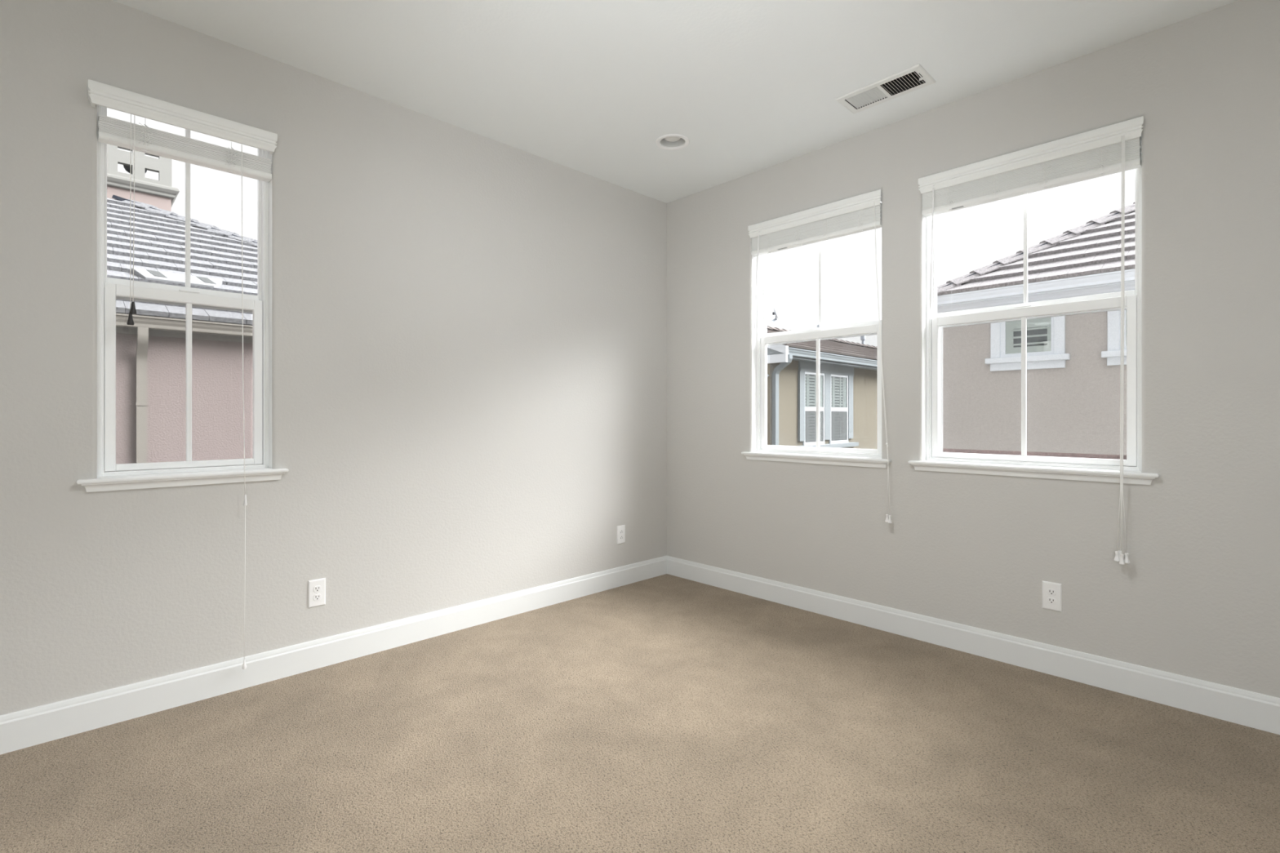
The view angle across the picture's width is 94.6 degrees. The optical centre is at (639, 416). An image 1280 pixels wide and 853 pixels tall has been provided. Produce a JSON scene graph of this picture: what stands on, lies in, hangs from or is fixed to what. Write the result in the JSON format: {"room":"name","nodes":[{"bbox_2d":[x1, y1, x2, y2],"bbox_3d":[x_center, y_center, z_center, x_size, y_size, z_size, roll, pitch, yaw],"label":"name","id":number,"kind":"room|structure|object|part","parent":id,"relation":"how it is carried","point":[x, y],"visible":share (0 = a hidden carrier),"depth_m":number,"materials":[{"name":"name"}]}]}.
{"room":"empty bedroom","nodes":[
{"label":"empty bedroom","id":0,"kind":"room"},
{"bbox_2d":[0,0,666,715],"bbox_3d":[-1.329,-0.207,3.003,4.100,2.740,0.160,0,0,-44],"label":"wall","id":1,"kind":"structure","parent":0,"point":[468,330],"depth_m":2.78,"materials":[{"name":"grey paint"}]},
{"bbox_2d":[76,105,288,492],"bbox_3d":[-1.868,-0.477,2.450,0.683,1.518,0.182,0,0,-44],"label":"window","id":2,"kind":"structure","parent":1,"relation":"in","point":[114,477],"depth_m":2.45,"materials":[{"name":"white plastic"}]},
{"bbox_2d":[87,79,277,669],"bbox_3d":[-1.834,-0.082,2.402,0.604,2.305,0.108,0,0,-44],"label":"window blind","id":3,"kind":"object","parent":2,"relation":"attached to","point":[113,131],"visible":1,"depth_m":2.36,"materials":[{"name":"white wood"}]},
{"bbox_3d":[-1.943,-0.798,2.252,0.002,0.808,0.004,0,0,12],"label":"tilt cord","id":4,"kind":"part","parent":3,"relation":"part of","materials":[{"name":"white fabric"}]},
{"bbox_3d":[-1.937,-0.819,2.259,0.007,0.765,0.003,0,0,-44],"label":"tilt cord","id":5,"kind":"part","parent":3,"relation":"part of","materials":[{"name":"white fabric"}]},
{"bbox_3d":[-1.929,-1.123,2.303,0.044,0.151,0.018,0,0,-44],"label":"ladder cord","id":6,"kind":"part","parent":3,"relation":"part of","materials":[{"name":"white fabric"}]},
{"bbox_3d":[-1.844,-1.057,2.426,0.563,0.024,0.059,0,0,-44],"label":"rail","id":7,"kind":"part","parent":3,"relation":"part of","materials":[{"name":"white wood"}]},
{"bbox_3d":[-1.731,-1.123,2.496,0.041,0.151,0.017,0,0,-44],"label":"ladder cord","id":8,"kind":"part","parent":3,"relation":"part of","materials":[{"name":"white fabric"}]},
{"bbox_3d":[-1.679,-0.434,2.500,0.020,1.535,0.004,0,0,14],"label":"lift cord","id":9,"kind":"part","parent":3,"relation":"part of","materials":[{"name":"white fabric"}]},
{"bbox_3d":[-1.671,0.702,2.497,0.006,0.658,0.002,0,0,-44],"label":"pull cord","id":10,"kind":"part","parent":3,"relation":"part of","materials":[{"name":"white fabric"}]},
{"bbox_3d":[-1.910,-0.868,2.494,0.533,0.726,0.028,0,0,-44],"label":"sash","id":11,"kind":"part","parent":2,"relation":"part of","materials":[{"name":"white plastic"}]},
{"bbox_3d":[-1.889,-0.151,2.472,0.525,0.731,0.030,0,0,-44],"label":"sash","id":12,"kind":"part","parent":2,"relation":"part of","materials":[{"name":"white plastic"}]},
{"bbox_2d":[307,577,325,608],"bbox_3d":[-1.492,0.817,2.728,0.073,0.125,0.009,0,0,-44],"label":"wall outlet","id":13,"kind":"object","parent":1,"relation":"attached to","point":[316,588],"visible":1,"depth_m":2.72,"materials":[{"name":"white plastic"}]},
{"bbox_2d":[313,594,321,600],"bbox_3d":[-1.490,0.837,2.725,0.034,0.027,0.003,0,0,-44],"label":"receptacle","id":14,"kind":"object","parent":13,"relation":"attached to","point":[316,597],"depth_m":2.73,"materials":[{"name":"white plastic"}]},
{"bbox_2d":[313,585,321,591],"bbox_3d":[-1.490,0.798,2.725,0.034,0.027,0.003,0,0,-44],"label":"receptacle","id":15,"kind":"object","parent":13,"relation":"attached to","point":[316,588],"depth_m":2.73,"materials":[{"name":"white plastic"}]},
{"bbox_2d":[0,555,666,755],"bbox_3d":[-1.268,1.098,2.940,4.100,0.130,0.014,0,0,-44],"label":"baseboard","id":16,"kind":"structure","parent":1,"relation":"attached to","point":[25,728],"depth_m":2.60,"materials":[{"name":"white paint"}]},
{"bbox_2d":[617,524,625,544],"bbox_3d":[-0.128,0.813,4.052,0.073,0.125,0.009,0,0,-44],"label":"wall outlet","id":17,"kind":"object","parent":1,"relation":"attached to","point":[620,529],"visible":1,"depth_m":4.05,"materials":[{"name":"white plastic"}]},
{"bbox_2d":[0,573,1279,852],"bbox_3d":[0.085,1.223,1.547,4.420,0.120,4.220,0,0,-44],"label":"floor","id":18,"kind":"structure","parent":0,"point":[664,713],"depth_m":2.03,"materials":[{"name":"beige carpet"}]},
{"bbox_2d":[112,0,1238,203],"bbox_3d":[0.085,-1.587,1.547,4.420,0.020,4.220,0,0,-44],"label":"ceiling","id":19,"kind":"structure","parent":0,"point":[590,87],"depth_m":2.60,"materials":[{"name":"white paint"}]},
{"bbox_2d":[655,133,689,150],"bbox_3d":[0.187,-1.620,3.394,0.195,0.102,0.195,0,0,-44],"label":"recessed light","id":20,"kind":"object","parent":19,"relation":"in","point":[669,141],"visible":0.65,"depth_m":3.42,"materials":[{"name":"white plastic"}]},
{"bbox_3d":[0.187,-1.630,3.394,0.097,0.074,0.097,0,0,-44],"label":"reflector bulb","id":21,"kind":"part","parent":20,"relation":"part of","materials":[{"name":"white glass"}]},
{"bbox_2d":[835,63,936,113],"bbox_3d":[1.181,-1.694,2.857,0.203,0.266,0.405,0,0,-44],"label":"ceiling vent","id":22,"kind":"object","parent":19,"relation":"in","point":[915,77],"visible":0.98,"depth_m":2.87,"materials":[{"name":"white metal"}]},
{"bbox_2d":[666,0,1279,697],"bbox_3d":[1.613,-0.207,3.031,0.160,2.740,3.900,0,0,-44],"label":"wall","id":23,"kind":"structure","parent":0,"point":[1197,595],"depth_m":2.60,"materials":[{"name":"grey paint"}]},
{"bbox_2d":[741,200,891,467],"bbox_3d":[1.061,-0.477,3.569,0.182,1.518,0.965,0,0,-44],"label":"window","id":24,"kind":"structure","parent":23,"relation":"in","point":[811,455],"depth_m":3.61,"materials":[{"name":"white plastic"}]},
{"bbox_2d":[747,189,892,523],"bbox_3d":[1.041,-0.333,3.501,0.114,1.804,0.940,0,0,-44],"label":"window blind","id":25,"kind":"object","parent":24,"relation":"attached to","point":[860,213],"visible":0.94,"depth_m":3.47,"materials":[{"name":"white wood"}]},
{"bbox_3d":[1.037,-1.057,3.546,0.059,0.024,0.845,0,0,-44],"label":"rail","id":26,"kind":"part","parent":25,"relation":"part of","materials":[{"name":"white wood"}]},
{"bbox_3d":[1.090,-1.123,3.450,0.018,0.151,0.046,0,0,-44],"label":"ladder cord","id":27,"kind":"part","parent":25,"relation":"part of","materials":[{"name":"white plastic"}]},
{"bbox_3d":[1.235,-1.123,3.300,0.018,0.151,0.046,0,0,-44],"label":"ladder cord","id":28,"kind":"part","parent":25,"relation":"part of","materials":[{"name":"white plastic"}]},
{"bbox_3d":[1.299,-0.333,3.193,0.025,1.713,0.106,0,0,-13],"label":"lift cord","id":29,"kind":"part","parent":25,"relation":"part of","materials":[{"name":"white plastic"}]},
{"bbox_3d":[1.303,-0.331,3.189,0.025,1.717,0.113,0,0,-15],"label":"lift cord","id":30,"kind":"part","parent":25,"relation":"part of","materials":[{"name":"white plastic"}]},
{"bbox_3d":[1.083,-0.151,3.590,0.030,0.731,0.807,0,0,-44],"label":"sash","id":31,"kind":"part","parent":24,"relation":"part of","materials":[{"name":"white plastic"}]},
{"bbox_3d":[1.105,-0.868,3.612,0.028,0.726,0.815,0,0,-44],"label":"sash","id":32,"kind":"part","parent":24,"relation":"part of","materials":[{"name":"white plastic"}]},
{"bbox_2d":[666,555,1279,734],"bbox_3d":[1.551,1.098,2.970,0.014,0.130,3.900,0,0,-44],"label":"baseboard","id":33,"kind":"structure","parent":23,"relation":"attached to","point":[1249,708],"depth_m":2.73,"materials":[{"name":"white paint"}]},
{"bbox_2d":[907,142,1159,484],"bbox_3d":[1.842,-0.477,2.827,0.266,1.518,0.988,0,0,-44],"label":"window","id":34,"kind":"structure","parent":23,"relation":"in","point":[1067,466],"depth_m":2.78,"materials":[{"name":"white plastic"}]},
{"bbox_2d":[918,115,1143,564],"bbox_3d":[1.765,-0.311,2.752,0.120,1.848,0.893,0,0,-44],"label":"window blind","id":35,"kind":"object","parent":34,"relation":"attached to","point":[1116,148],"visible":0.98,"depth_m":2.67,"materials":[{"name":"white wood"}]},
{"bbox_3d":[1.555,-1.123,2.970,0.017,0.151,0.045,0,0,-44],"label":"ladder cord","id":36,"kind":"part","parent":35,"relation":"part of","materials":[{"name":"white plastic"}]},
{"bbox_3d":[1.697,-1.123,2.824,0.017,0.151,0.045,0,0,-44],"label":"ladder cord","id":37,"kind":"part","parent":35,"relation":"part of","materials":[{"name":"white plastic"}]},
{"bbox_3d":[1.787,-1.057,2.773,0.059,0.024,0.868,0,0,-44],"label":"rail","id":38,"kind":"part","parent":35,"relation":"part of","materials":[{"name":"white plastic"}]},
{"bbox_3d":[1.837,-1.123,2.680,0.017,0.151,0.048,0,0,-44],"label":"ladder cord","id":39,"kind":"part","parent":35,"relation":"part of","materials":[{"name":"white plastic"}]},
{"bbox_3d":[1.981,-1.123,2.532,0.018,0.151,0.045,0,0,-44],"label":"ladder cord","id":40,"kind":"part","parent":35,"relation":"part of","materials":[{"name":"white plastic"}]},
{"bbox_3d":[2.015,-0.313,2.471,0.054,1.753,0.014,0,0,-30],"label":"lift cord","id":41,"kind":"part","parent":35,"relation":"part of","materials":[{"name":"white fabric"}]},
{"bbox_3d":[2.017,-0.315,2.470,0.054,1.750,0.007,0,0,-39],"label":"lift cord","id":42,"kind":"part","parent":35,"relation":"part of","materials":[{"name":"white fabric"}]},
{"bbox_3d":[2.017,-0.309,2.464,0.063,1.761,0.004,0,0,-42],"label":"lift cord","id":43,"kind":"part","parent":35,"relation":"part of","materials":[{"name":"white fabric"}]},
{"bbox_3d":[2.025,-0.312,2.461,0.055,1.755,0.016,0,0,-44],"label":"lift cord","id":44,"kind":"part","parent":35,"relation":"part of","materials":[{"name":"white fabric"}]},
{"bbox_3d":[1.833,-0.151,2.818,0.030,0.731,0.830,0,0,-44],"label":"sash","id":45,"kind":"part","parent":34,"relation":"part of","materials":[{"name":"white plastic"}]},
{"bbox_3d":[1.903,0.212,2.886,0.097,0.082,0.873,0,0,-44],"label":"sill","id":46,"kind":"part","parent":34,"relation":"part of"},
{"bbox_3d":[1.855,-0.868,2.840,0.028,0.726,0.838,0,0,-44],"label":"sash","id":47,"kind":"part","parent":34,"relation":"part of","materials":[{"name":"white plastic"}]},
{"bbox_2d":[1042,580,1062,612],"bbox_3d":[1.855,0.812,2.660,0.009,0.125,0.073,0,0,-44],"label":"wall outlet","id":48,"kind":"object","parent":23,"relation":"attached to","point":[1051,592],"visible":1,"depth_m":2.66,"materials":[{"name":"white plastic"}]},
{"bbox_2d":[1047,597,1056,604],"bbox_3d":[1.854,0.832,2.659,0.003,0.027,0.034,0,0,-44],"label":"receptacle","id":49,"kind":"object","parent":48,"relation":"attached to","point":[1050,600],"depth_m":2.66,"materials":[{"name":"white plastic"}]},
{"bbox_2d":[1047,588,1056,595],"bbox_3d":[1.854,0.793,2.659,0.003,0.027,0.034,0,0,-44],"label":"receptacle","id":50,"kind":"object","parent":48,"relation":"attached to","point":[1051,592],"depth_m":2.66,"materials":[{"name":"white plastic"}]},
{"label":"outside","id":51,"kind":"structure","parent":0,"visible":0},
{"bbox_3d":[7.370,4.463,11.341,140.000,0.200,120.000,0,0,-44],"label":"ground","id":52,"kind":"structure","parent":51,"visible":0},
{"bbox_2d":[103,143,257,471],"bbox_3d":[-10.708,-0.497,7.728,17.030,9.720,11.112,0,0,-44],"label":"house","id":53,"kind":"structure","parent":52,"relation":"on","point":[151,352],"depth_m":6.44,"materials":[{"name":"pink paint"}]},
{"bbox_3d":[-9.702,-4.282,11.348,1.218,0.200,1.218,0,0,-44],"label":"cornice","id":54,"kind":"part","parent":53,"relation":"part of","materials":[{"name":"grey paint"}]},
{"bbox_2d":[146,269,166,277],"bbox_3d":[-5.546,-1.632,6.778,0.251,0.106,0.107,0,0,30],"label":"vent grille","id":55,"kind":"object","parent":53,"relation":"attached to","point":[154,273],"depth_m":6.76,"materials":[{"name":"grey metal"}]},
{"bbox_2d":[131,267,222,287],"bbox_3d":[-5.386,-1.592,6.921,0.855,0.198,0.329,0,0,-44],"label":"roof vent","id":56,"kind":"object","parent":53,"relation":"attached to","point":[140,274],"depth_m":6.80,"materials":[{"name":"grey metal"}]},
{"bbox_2d":[195,275,216,284],"bbox_3d":[-5.216,-1.632,7.098,0.251,0.106,0.107,0,0,30],"label":"vent grille","id":57,"kind":"object","parent":53,"relation":"attached to","point":[198,279],"depth_m":7.08,"materials":[{"name":"grey metal"}]},
{"bbox_2d":[766,324,877,449],"bbox_3d":[8.171,0.848,20.093,18.655,7.030,4.336,0,0,-44],"label":"house","id":58,"kind":"structure","parent":52,"relation":"on","point":[848,371],"depth_m":13.92,"materials":[{"name":"beige paint"}]},
{"bbox_2d":[766,306,778,325],"bbox_3d":[3.144,-2.391,14.575,1.102,0.717,0.192,0,0,-44],"label":"satellite dish","id":59,"kind":"object","parent":58,"relation":"on","point":[775,313],"visible":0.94,"depth_m":14.75,"materials":[{"name":"grey metal"}]},
{"bbox_3d":[3.414,-2.586,14.856,0.052,0.330,0.330,-21,-7,19],"label":"dish","id":60,"kind":"part","parent":59,"relation":"part of","materials":[{"name":"grey metal"}]},
{"bbox_2d":[804,373,822,441],"bbox_3d":[4.012,-0.179,13.640,0.835,1.545,0.010,0,0,-44],"label":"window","id":61,"kind":"structure","parent":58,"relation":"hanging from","point":[810,379],"depth_m":13.58,"materials":[{"name":"grey"}]},
{"bbox_3d":[4.475,-0.334,14.071,2.590,1.795,0.050,0,0,-44],"label":"window trim","id":62,"kind":"part","parent":58,"relation":"part of","materials":[{"name":"grey wood"}]},
{"bbox_3d":[4.528,0.713,14.066,2.720,0.100,0.130,0,0,-44],"label":"window sill","id":63,"kind":"part","parent":58,"relation":"part of","materials":[{"name":"grey wood"}]},
{"bbox_2d":[831,376,846,440],"bbox_3d":[4.865,-0.179,14.469,0.815,1.545,0.010,0,0,-44],"label":"window","id":64,"kind":"structure","parent":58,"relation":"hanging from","point":[838,384],"depth_m":14.47,"materials":[{"name":"grey"}]},
{"bbox_2d":[937,202,1134,455],"bbox_3d":[12.982,0.021,5.851,9.391,8.684,16.303,0,0,-44],"label":"house","id":65,"kind":"structure","parent":52,"relation":"on","point":[1073,362],"depth_m":7.71,"materials":[{"name":"beige paint"}]},
{"bbox_3d":[5.088,-1.122,7.772,0.040,0.670,0.836,0,0,-44],"label":"window trim","id":66,"kind":"part","parent":65,"relation":"part of","materials":[{"name":"white"}]},
{"bbox_3d":[5.066,-0.747,7.751,0.100,0.076,0.940,0,0,-44],"label":"trim sill","id":67,"kind":"part","parent":65,"relation":"part of","materials":[{"name":"white"}]},
{"bbox_2d":[1005,317,1050,354],"bbox_3d":[5.106,-1.066,7.770,0.010,0.462,0.514,0,0,-44],"label":"window","id":68,"kind":"structure","parent":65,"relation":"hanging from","point":[1038,330],"depth_m":7.74,"materials":[{"name":"grey"}]},
{"bbox_3d":[10.602,-1.525,3.466,2.130,0.097,16.199,0,0,-44],"label":"cornice","id":69,"kind":"part","parent":65,"relation":"part of","materials":[{"name":"white paint"}]},
{"bbox_3d":[5.967,-1.122,6.867,0.040,0.670,0.836,0,0,-44],"label":"window trim","id":70,"kind":"part","parent":65,"relation":"part of","materials":[{"name":"white"}]},
{"bbox_3d":[5.946,-0.747,6.846,0.100,0.076,0.940,0,0,-44],"label":"trim sill","id":71,"kind":"part","parent":65,"relation":"part of","materials":[{"name":"white"}]}
]}

